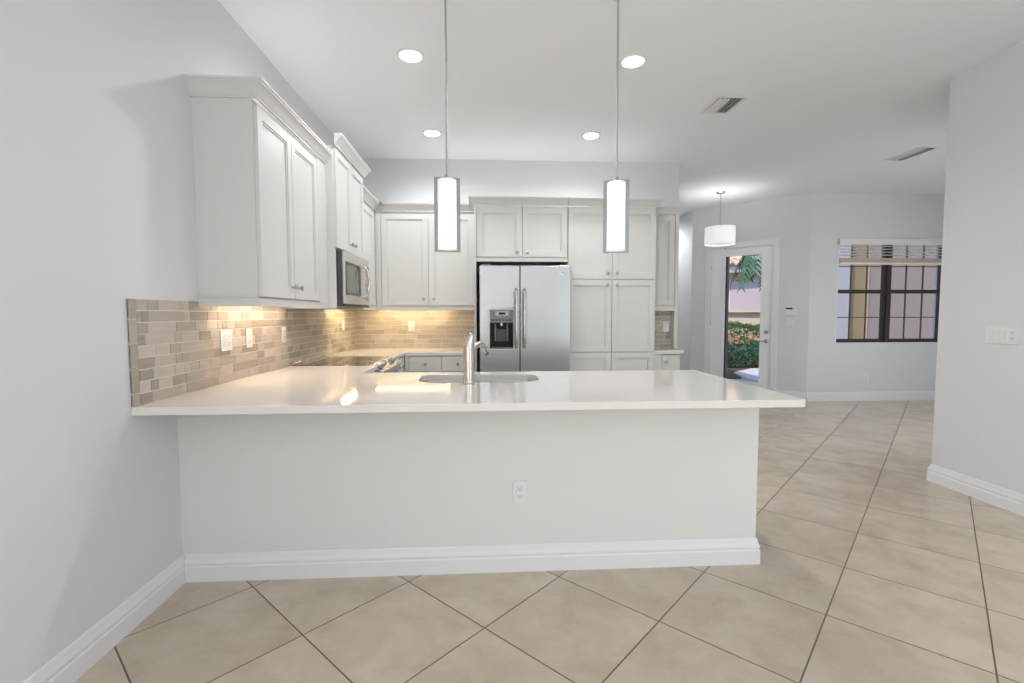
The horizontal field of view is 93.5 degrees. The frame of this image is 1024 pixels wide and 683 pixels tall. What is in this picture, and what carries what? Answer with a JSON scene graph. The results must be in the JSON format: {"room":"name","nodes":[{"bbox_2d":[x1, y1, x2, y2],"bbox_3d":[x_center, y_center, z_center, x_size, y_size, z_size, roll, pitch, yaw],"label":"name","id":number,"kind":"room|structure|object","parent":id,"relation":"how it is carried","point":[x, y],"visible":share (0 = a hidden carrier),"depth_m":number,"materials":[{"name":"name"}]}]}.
{"room":"kitchen","nodes":[
{"label":"kitchen","id":0,"kind":"room"},
{"bbox_2d":[0,0,351,682],"bbox_3d":[-1.712,-0.380,2.765,0.150,3.053,15.000,0,3,-3],"label":"wall","id":1,"kind":"structure","parent":0,"point":[98,211],"depth_m":1.78,"materials":[{"name":"white paint"}]},
{"bbox_2d":[22,554,184,682],"bbox_3d":[-1.397,1.304,-1.134,0.018,0.134,7.000,0,3,-3],"label":"baseboard","id":2,"kind":"structure","parent":1,"relation":"attached to","point":[79,656],"depth_m":1.87,"materials":[{"name":"white wood"}]},
{"bbox_2d":[126,298,355,407],"bbox_3d":[-1.686,-0.051,3.750,0.012,0.456,3.516,0,3,-3],"label":"tile backsplash","id":3,"kind":"structure","parent":1,"relation":"attached to","point":[174,346],"depth_m":2.58,"materials":[{"name":"beige tile"}]},
{"bbox_2d":[220,330,232,350],"bbox_3d":[-1.617,-0.006,2.732,0.013,0.117,0.118,0,3,-3],"label":"switch plate","id":4,"kind":"object","parent":3,"relation":"attached to","point":[225,335],"visible":1,"depth_m":2.72,"materials":[{"name":"white plastic"}]},
{"bbox_2d":[224,335,226,345],"bbox_3d":[-1.613,-0.005,2.709,0.009,0.060,0.027,0,3,-3],"label":"rocker switch","id":5,"kind":"object","parent":4,"relation":"attached to","point":[225,336],"depth_m":2.71,"materials":[{"name":"white plastic"}]},
{"bbox_2d":[227,334,230,345],"bbox_3d":[-1.618,-0.008,2.755,0.004,0.068,0.033,0,3,-3],"label":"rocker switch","id":6,"kind":"object","parent":4,"relation":"attached to","point":[228,335],"depth_m":2.75,"materials":[{"name":"white plastic"}]},
{"bbox_2d":[246,329,252,347],"bbox_3d":[-1.634,-0.021,2.997,0.010,0.117,0.072,0,3,-3],"label":"wall outlet","id":7,"kind":"object","parent":3,"relation":"attached to","point":[249,343],"visible":1,"depth_m":2.99,"materials":[{"name":"white plastic"}]},
{"bbox_2d":[281,326,285,342],"bbox_3d":[-1.663,-0.051,3.514,0.010,0.117,0.072,0,3,-3],"label":"wall outlet","id":8,"kind":"object","parent":3,"relation":"attached to","point":[283,329],"visible":1,"depth_m":3.50,"materials":[{"name":"white plastic"}]},
{"bbox_2d":[342,319,344,330],"bbox_3d":[-1.749,-0.171,5.003,0.010,0.117,0.072,0,3,-3],"label":"wall outlet","id":9,"kind":"object","parent":3,"relation":"attached to","point":[343,320],"visible":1,"depth_m":4.99,"materials":[{"name":"white plastic"}]},
{"bbox_2d":[184,74,332,308],"bbox_3d":[-1.465,-0.782,2.985,0.373,1.140,1.140,0,3,-3],"label":"upper cabinet","id":10,"kind":"object","parent":1,"relation":"attached to","point":[260,194],"visible":1,"depth_m":2.50,"materials":[{"name":"white paint"}]},
{"bbox_2d":[287,133,370,309],"bbox_3d":[-1.490,-0.910,3.998,0.441,1.280,0.921,0,3,-3],"label":"upper cabinet","id":11,"kind":"object","parent":1,"relation":"attached to","point":[344,183],"visible":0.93,"depth_m":3.74,"materials":[{"name":"white paint"}]},
{"bbox_2d":[336,250,370,307],"bbox_3d":[-1.461,-0.495,4.009,0.488,0.424,0.773,0,3,-3],"label":"microwave","id":12,"kind":"object","parent":11,"relation":"in","point":[352,271],"visible":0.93,"depth_m":3.85,"materials":[{"name":"grey metal"}]},
{"bbox_2d":[363,185,378,309],"bbox_3d":[-1.577,-0.893,4.932,0.373,1.140,1.078,0,3,-3],"label":"upper cabinet","id":13,"kind":"object","parent":1,"relation":"attached to","point":[369,236],"visible":0.29,"depth_m":4.93,"materials":[{"name":"white paint"}]},
{"bbox_2d":[177,408,758,555],"bbox_3d":[-0.171,0.723,2.473,2.884,0.879,0.115,0,3,-3],"label":"wall","id":14,"kind":"structure","parent":0,"point":[315,481],"depth_m":2.41,"materials":[{"name":"white paint"}]},
{"bbox_2d":[185,538,759,582],"bbox_3d":[-0.153,1.095,2.486,2.886,0.134,0.133,0,3,-3],"label":"baseboard","id":15,"kind":"structure","parent":14,"relation":"attached to","point":[311,564],"depth_m":2.42,"materials":[{"name":"white wood"}]},
{"bbox_2d":[513,481,526,503],"bbox_3d":[0.040,0.760,2.425,0.072,0.117,0.010,0,3,-3],"label":"wall outlet","id":16,"kind":"object","parent":14,"relation":"attached to","point":[519,487],"visible":1,"depth_m":2.42,"materials":[{"name":"white plastic"}]},
{"bbox_2d":[517,486,522,498],"bbox_3d":[0.040,0.760,2.423,0.033,0.068,0.004,0,3,-3],"label":"receptacle","id":17,"kind":"object","parent":16,"relation":"attached to","point":[519,488],"depth_m":2.42,"materials":[{"name":"grey plastic"}]},
{"bbox_2d":[352,158,679,371],"bbox_3d":[0.077,-0.547,5.648,3.755,3.053,0.120,0,3,-3],"label":"wall","id":18,"kind":"structure","parent":0,"point":[389,179],"depth_m":5.51,"materials":[{"name":"white paint"}]},
{"bbox_2d":[356,308,474,347],"bbox_3d":[-1.102,-0.162,5.537,1.360,0.471,0.009,0,3,-3],"label":"tile backsplash","id":19,"kind":"structure","parent":18,"relation":"attached to","point":[376,328],"depth_m":5.53,"materials":[{"name":"beige tile"}]},
{"bbox_2d":[408,321,414,330],"bbox_3d":[-1.153,-0.176,5.523,0.072,0.117,0.010,0,3,-3],"label":"wall outlet","id":20,"kind":"object","parent":19,"relation":"attached to","point":[411,324],"visible":1,"depth_m":5.52,"materials":[{"name":"white plastic"}]},
{"bbox_2d":[374,202,473,309],"bbox_3d":[-0.949,-0.916,5.317,1.073,1.140,0.380,0,3,-3],"label":"upper cabinet","id":21,"kind":"object","parent":18,"relation":"attached to","point":[409,272],"visible":0.87,"depth_m":5.20,"materials":[{"name":"white paint"}]},
{"bbox_2d":[654,311,670,347],"bbox_3d":[1.643,-0.154,5.465,0.329,0.457,0.009,0,3,-3],"label":"tile backsplash","id":22,"kind":"structure","parent":18,"relation":"attached to","point":[662,339],"depth_m":5.47,"materials":[{"name":"beige tile"}]},
{"bbox_2d":[663,322,668,331],"bbox_3d":[1.745,-0.167,5.458,0.072,0.117,0.013,0,3,-3],"label":"switch plate","id":23,"kind":"object","parent":22,"relation":"attached to","point":[665,324],"visible":1,"depth_m":5.46,"materials":[{"name":"white plastic"}]},
{"bbox_2d":[655,205,686,347],"bbox_3d":[1.688,-0.714,5.480,0.426,1.569,0.381,0,3,-3],"label":"upper cabinet","id":24,"kind":"object","parent":18,"relation":"attached to","point":[667,226],"visible":0.62,"depth_m":5.35,"materials":[{"name":"white paint"}]},
{"bbox_2d":[74,400,1023,682],"bbox_3d":[2.653,1.184,3.091,8.890,0.120,15.270,0,3,-3],"label":"floor","id":25,"kind":"structure","parent":0,"point":[870,569],"depth_m":2.12,"materials":[{"name":"tile"}]},
{"bbox_2d":[289,355,400,372],"bbox_3d":[-1.324,0.585,4.057,0.757,0.918,0.778,0,3,-3],"label":"range","id":26,"kind":"object","parent":25,"relation":"on","point":[385,364],"visible":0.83,"depth_m":3.94,"materials":[{"name":"grey metal"}]},
{"bbox_2d":[293,356,386,365],"bbox_3d":[-1.392,0.167,4.029,0.570,0.019,0.772,0,3,-3],"label":"cooktop","id":27,"kind":"object","parent":26,"relation":"in","point":[318,360],"depth_m":3.93,"materials":[{"name":"black glass"}]},
{"bbox_2d":[397,356,404,371],"bbox_3d":[-1.415,0.581,5.007,0.691,0.878,1.115,0,3,-3],"label":"base cabinet","id":28,"kind":"object","parent":25,"relation":"on","point":[402,359],"visible":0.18,"depth_m":4.79,"materials":[{"name":"white paint"}]},
{"bbox_2d":[326,348,474,358],"bbox_3d":[-1.076,0.122,4.999,1.372,0.035,1.118,0,3,-3],"label":"countertop","id":29,"kind":"structure","parent":28,"relation":"on","point":[398,352],"depth_m":4.93,"materials":[{"name":"stone"}]},
{"bbox_2d":[405,355,474,371],"bbox_3d":[-0.757,0.565,5.266,0.710,0.878,0.671,0,3,-3],"label":"base cabinet","id":30,"kind":"object","parent":25,"relation":"on","point":[443,363],"visible":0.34,"depth_m":4.94,"materials":[{"name":"white paint"}]},
{"bbox_2d":[468,195,568,371],"bbox_3d":[0.050,-0.240,5.252,1.016,2.485,0.701,0,3,-3],"label":"tall cabinet","id":31,"kind":"object","parent":25,"relation":"on","point":[511,231],"visible":0.95,"depth_m":4.92,"materials":[{"name":"white paint"}]},
{"bbox_2d":[480,264,570,371],"bbox_3d":[0.115,0.099,5.161,0.908,1.778,0.828,0,3,-3],"label":"refrigerator","id":32,"kind":"object","parent":25,"relation":"on","point":[525,309],"visible":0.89,"depth_m":4.81,"materials":[{"name":"grey metal"}]},
{"bbox_2d":[565,197,664,370],"bbox_3d":[1.050,-0.245,5.309,0.980,2.485,0.701,0,3,-3],"label":"pantry cabinet","id":33,"kind":"object","parent":25,"relation":"on","point":[612,295],"visible":0.72,"depth_m":5.01,"materials":[{"name":"white paint"}]},
{"bbox_2d":[654,354,679,369],"bbox_3d":[1.630,0.553,5.423,0.291,0.878,0.631,0,3,-3],"label":"base cabinet","id":34,"kind":"object","parent":25,"relation":"on","point":[661,361],"visible":0.23,"depth_m":5.12,"materials":[{"name":"white paint"}]},
{"bbox_2d":[654,348,683,353],"bbox_3d":[1.671,0.096,5.405,0.376,0.035,0.620,0,3,-3],"label":"countertop","id":35,"kind":"structure","parent":34,"relation":"on","point":[656,350],"depth_m":5.10,"materials":[{"name":"stone"}]},
{"bbox_3d":[0.125,0.698,2.917,2.242,0.878,0.734,0,3,-3],"label":"base cabinet","id":36,"kind":"object","parent":25,"relation":"on","visible":0},
{"bbox_2d":[131,365,805,415],"bbox_3d":[-0.175,0.241,2.900,2.929,0.035,1.616,0,3,-3],"label":"countertop","id":37,"kind":"structure","parent":36,"relation":"on","point":[289,389],"depth_m":2.38,"materials":[{"name":"stone"}]},
{"bbox_2d":[463,333,488,384],"bbox_3d":[-0.199,0.089,2.747,0.066,0.287,0.254,1,4,25],"label":"faucet","id":38,"kind":"object","parent":37,"relation":"on","point":[470,347],"visible":1,"depth_m":2.64,"materials":[{"name":"silver metal"}]},
{"bbox_2d":[422,379,535,382],"bbox_3d":[-0.198,0.351,2.924,0.755,0.184,0.410,0,3,-3],"label":"sink","id":39,"kind":"object","parent":37,"relation":"in","point":[512,380],"visible":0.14,"depth_m":3.11,"materials":[{"name":"silver metal"}]},
{"bbox_2d":[218,0,1023,215],"bbox_3d":[2.649,-1.999,2.909,8.890,0.150,15.270,0,3,-3],"label":"ceiling","id":40,"kind":"structure","parent":0,"point":[835,90],"depth_m":3.59,"materials":[{"name":"white paint"}]},
{"bbox_2d":[396,47,424,62],"bbox_3d":[-0.686,-1.932,3.258,0.188,0.014,0.188,0,3,-3],"label":"recessed light","id":41,"kind":"object","parent":40,"relation":"in","point":[407,54],"visible":1,"depth_m":3.24,"materials":[{"name":"white plastic"}]},
{"bbox_2d":[422,129,441,136],"bbox_3d":[-0.774,-2.011,4.653,0.188,0.014,0.188,0,3,-3],"label":"recessed light","id":42,"kind":"object","parent":40,"relation":"in","point":[428,132],"visible":1,"depth_m":4.63,"materials":[{"name":"white"}]},
{"bbox_2d":[434,0,459,251],"bbox_3d":[-0.353,-1.194,2.597,0.123,1.412,0.123,2,4,28],"label":"pendant light","id":43,"kind":"object","parent":40,"relation":"hanging from","point":[446,231],"visible":1,"depth_m":2.59,"materials":[{"name":"white glass"}]},
{"bbox_2d":[581,131,600,138],"bbox_3d":[0.776,-2.017,4.721,0.188,0.014,0.188,0,3,-3],"label":"recessed light","id":44,"kind":"object","parent":40,"relation":"in","point":[587,135],"visible":1,"depth_m":4.70,"materials":[{"name":"white plastic"}]},
{"bbox_2d":[603,0,628,253],"bbox_3d":[0.578,-1.199,2.650,0.123,1.412,0.123,-3,4,-38],"label":"pendant light","id":45,"kind":"object","parent":40,"relation":"hanging from","point":[614,191],"visible":1,"depth_m":2.64,"materials":[{"name":"white glass"}]},
{"bbox_2d":[619,53,646,67],"bbox_3d":[0.839,-1.938,3.335,0.188,0.014,0.188,0,3,-3],"label":"recessed light","id":46,"kind":"object","parent":40,"relation":"in","point":[634,60],"visible":1,"depth_m":3.31,"materials":[{"name":"white plastic"}]},
{"bbox_2d":[704,191,735,245],"bbox_3d":[3.011,-1.780,6.958,0.412,0.748,0.412,0,3,-3],"label":"drum pendant","id":47,"kind":"object","parent":40,"relation":"hanging from","point":[717,235],"visible":1,"depth_m":6.82,"materials":[{"name":"white fabric"}]},
{"bbox_2d":[706,242,733,245],"bbox_3d":[3.011,-1.419,6.979,0.396,0.004,0.396,0,3,-3],"label":"diffuser","id":48,"kind":"object","parent":47,"relation":"attached to","point":[707,243],"depth_m":6.96,"materials":[{"name":"white plastic"}]},
{"bbox_2d":[700,96,747,113],"bbox_3d":[1.773,-1.978,4.044,0.250,0.019,0.330,0,3,-3],"label":"ceiling vent","id":49,"kind":"object","parent":40,"relation":"in","point":[720,104],"visible":1,"depth_m":4.03,"materials":[{"name":"white metal"}]},
{"bbox_2d":[885,146,938,160],"bbox_3d":[4.376,-2.052,5.283,0.230,0.019,0.450,0,3,-3],"label":"ceiling vent","id":50,"kind":"object","parent":40,"relation":"in","point":[919,150],"visible":1,"depth_m":5.25,"materials":[{"name":"white metal"}]},
{"bbox_2d":[677,210,692,369],"bbox_3d":[2.443,-0.765,9.409,1.400,3.053,2.430,0,3,-3],"label":"wall","id":51,"kind":"structure","parent":0,"point":[686,220],"depth_m":8.47,"materials":[{"name":"white paint"}]},
{"bbox_2d":[690,193,812,391],"bbox_3d":[3.764,-0.670,7.705,1.747,3.053,0.150,3,4,42],"label":"wall","id":52,"kind":"structure","parent":0,"point":[788,218],"depth_m":7.30,"materials":[{"name":"white paint"}]},
{"bbox_2d":[709,245,773,389],"bbox_3d":[3.683,-0.321,7.759,0.933,2.351,0.186,3,4,42],"label":"door","id":53,"kind":"structure","parent":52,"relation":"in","point":[718,268],"depth_m":7.71,"materials":[{"name":"white paint"}]},
{"bbox_2d":[704,238,780,390],"bbox_3d":[3.689,-0.368,7.759,1.109,2.444,0.154,3,4,42],"label":"trim","id":54,"kind":"structure","parent":52,"relation":"attached to","point":[775,241],"depth_m":7.43,"materials":[{"name":"white"}]},
{"bbox_2d":[785,307,795,314],"bbox_3d":[4.180,-0.454,7.226,0.150,0.125,0.028,3,4,42],"label":"thermostat","id":55,"kind":"object","parent":52,"relation":"attached to","point":[788,310],"visible":1,"depth_m":7.22,"materials":[{"name":"white plastic"}]},
{"bbox_2d":[776,390,805,399],"bbox_3d":[3.710,0.791,7.725,1.747,0.134,0.018,3,4,42],"label":"baseboard","id":56,"kind":"structure","parent":52,"relation":"attached to","point":[802,395],"depth_m":7.24,"materials":[{"name":"white wood"}]},
{"bbox_2d":[806,193,944,391],"bbox_3d":[5.549,-0.644,7.211,2.380,3.053,0.150,0,3,-3],"label":"wall","id":57,"kind":"structure","parent":0,"point":[832,366],"depth_m":7.10,"materials":[{"name":"white paint"}]},
{"bbox_2d":[864,374,868,381],"bbox_3d":[5.286,0.541,7.183,0.072,0.117,0.010,0,3,-3],"label":"wall outlet","id":58,"kind":"object","parent":57,"relation":"attached to","point":[866,376],"visible":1,"depth_m":7.18,"materials":[{"name":"white plastic"}]},
{"bbox_2d":[806,391,934,401],"bbox_3d":[5.546,0.818,7.210,2.360,0.134,0.018,0,3,-3],"label":"baseboard","id":59,"kind":"structure","parent":57,"relation":"attached to","point":[892,395],"depth_m":7.19,"materials":[{"name":"white wood"}]},
{"bbox_2d":[835,239,936,342],"bbox_3d":[5.612,-0.739,7.152,1.660,1.520,0.033,0,3,-3],"label":"trim","id":60,"kind":"structure","parent":57,"relation":"attached to","point":[839,239],"depth_m":7.17,"materials":[{"name":"white paint"}]},
{"bbox_2d":[836,245,941,342],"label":"window","id":61,"kind":"structure","parent":57,"relation":"in","point":[885,291],"depth_m":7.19,"materials":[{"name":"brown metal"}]},
{"bbox_2d":[849,245,866,338],"bbox_3d":[7.431,-0.850,10.363,0.380,3.100,0.050,0,3,-3],"label":"column","id":62,"kind":"structure","parent":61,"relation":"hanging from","point":[858,273],"depth_m":10.34,"materials":[{"name":"beige"}]},
{"bbox_2d":[839,238,942,264],"bbox_3d":[5.615,-1.317,7.089,1.695,0.374,0.066,0,3,-3],"label":"window blind","id":63,"kind":"object","parent":61,"relation":"attached to","point":[843,261],"visible":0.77,"depth_m":7.08,"materials":[{"name":"white plastic"}]},
{"bbox_2d":[932,40,1023,494],"bbox_3d":[3.553,-0.208,-0.376,0.120,3.053,8.114,0,3,-3],"label":"wall","id":64,"kind":"structure","parent":0,"point":[978,425],"depth_m":3.35,"materials":[{"name":"white paint"}]},
{"bbox_2d":[926,464,1023,516],"bbox_3d":[5.312,1.240,-0.183,3.677,0.134,8.132,0,3,-3],"label":"baseboard","id":65,"kind":"structure","parent":64,"relation":"attached to","point":[1003,498],"depth_m":3.38,"materials":[{"name":"white wood"}]},
{"bbox_2d":[985,326,1019,344],"bbox_3d":[3.281,-0.041,3.219,0.013,0.117,0.211,0,3,-3],"label":"switch plate","id":66,"kind":"object","parent":64,"relation":"attached to","point":[994,334],"visible":1,"depth_m":3.21,"materials":[{"name":"white plastic"}]},
{"bbox_2d":[988,330,992,338],"bbox_3d":[3.274,-0.045,3.296,0.009,0.060,0.027,0,3,-3],"label":"rocker switch","id":67,"kind":"object","parent":66,"relation":"attached to","point":[990,332],"depth_m":3.29,"materials":[{"name":"white plastic"}]},
{"bbox_2d":[995,331,999,339],"bbox_3d":[3.277,-0.043,3.250,0.009,0.060,0.027,0,3,-3],"label":"rocker switch","id":68,"kind":"object","parent":66,"relation":"attached to","point":[997,333],"depth_m":3.25,"materials":[{"name":"white plastic"}]},
{"bbox_2d":[1002,331,1006,339],"bbox_3d":[3.280,-0.040,3.204,0.009,0.060,0.027,0,3,-3],"label":"rocker switch","id":69,"kind":"object","parent":66,"relation":"attached to","point":[1004,333],"depth_m":3.20,"materials":[{"name":"white plastic"}]},
{"bbox_2d":[1010,331,1015,340],"bbox_3d":[3.284,-0.037,3.159,0.004,0.068,0.033,0,3,-3],"label":"receptacle","id":70,"kind":"object","parent":66,"relation":"attached to","point":[1012,333],"depth_m":3.15,"materials":[{"name":"grey plastic"}]},
{"label":"outside","id":71,"kind":"structure","parent":0,"visible":0},
{"bbox_2d":[731,377,753,381],"bbox_3d":[3.099,1.139,7.644,60.000,0.250,60.000,0,3,-3],"label":"ground","id":72,"kind":"structure","parent":71,"point":[741,379],"depth_m":10.49,"materials":[{"name":"grey concrete"}]},
{"bbox_2d":[723,257,729,377],"bbox_3d":[3.588,-0.463,8.055,0.035,2.900,0.100,3,4,42],"label":"porch post","id":73,"kind":"object","parent":72,"relation":"on","point":[727,258],"visible":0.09,"depth_m":8.03,"materials":[{"name":"brown metal"}]},
{"bbox_2d":[727,358,758,378],"bbox_3d":[7.540,0.674,13.140,8.500,0.040,4.500,0,3,-3],"label":"planting bed","id":74,"kind":"object","parent":72,"relation":"on","point":[730,370],"visible":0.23,"depth_m":12.21,"materials":[{"name":"brown soil"}]},
{"bbox_2d":[727,340,758,366],"bbox_3d":[6.697,0.296,12.891,4.703,0.730,0.754,0,3,-3],"label":"hedge","id":75,"kind":"object","parent":74,"relation":"on","point":[750,347],"visible":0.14,"depth_m":12.56,"materials":[{"name":"green plant"}]},
{"bbox_2d":[728,330,758,363],"bbox_3d":[6.210,0.147,13.513,1.390,0.955,0.626,0,3,-3],"label":"bush","id":76,"kind":"object","parent":74,"relation":"on","point":[736,340],"visible":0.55,"depth_m":13.50,"materials":[{"name":"orange plant"}]},
{"bbox_2d":[728,320,759,359],"bbox_3d":[6.921,-0.032,14.316,4.887,1.225,0.907,0,3,-3],"label":"hedge","id":77,"kind":"object","parent":74,"relation":"on","point":[732,325],"visible":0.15,"depth_m":13.94,"materials":[{"name":"green plant"}]},
{"bbox_2d":[730,254,761,293],"bbox_3d":[7.117,-1.116,13.129,2.105,3.634,2.184,0,3,-3],"label":"palm tree","id":78,"kind":"object","parent":74,"relation":"on","point":[748,261],"visible":0.14,"depth_m":12.92,"materials":[{"name":"green plant"}]},
{"bbox_2d":[728,256,760,357],"bbox_3d":[7.789,-1.846,16.402,8.606,4.699,3.039,0,3,-3],"label":"house","id":79,"kind":"structure","parent":72,"relation":"on","point":[744,308],"depth_m":15.31,"materials":[{"name":"beige paint"}]},
{"bbox_2d":[734,368,758,381],"bbox_3d":[6.605,0.776,11.286,2.979,0.050,2.300,0,3,-3],"label":"stone slab","id":80,"kind":"object","parent":72,"relation":"on","point":[751,374],"visible":0.22,"depth_m":11.30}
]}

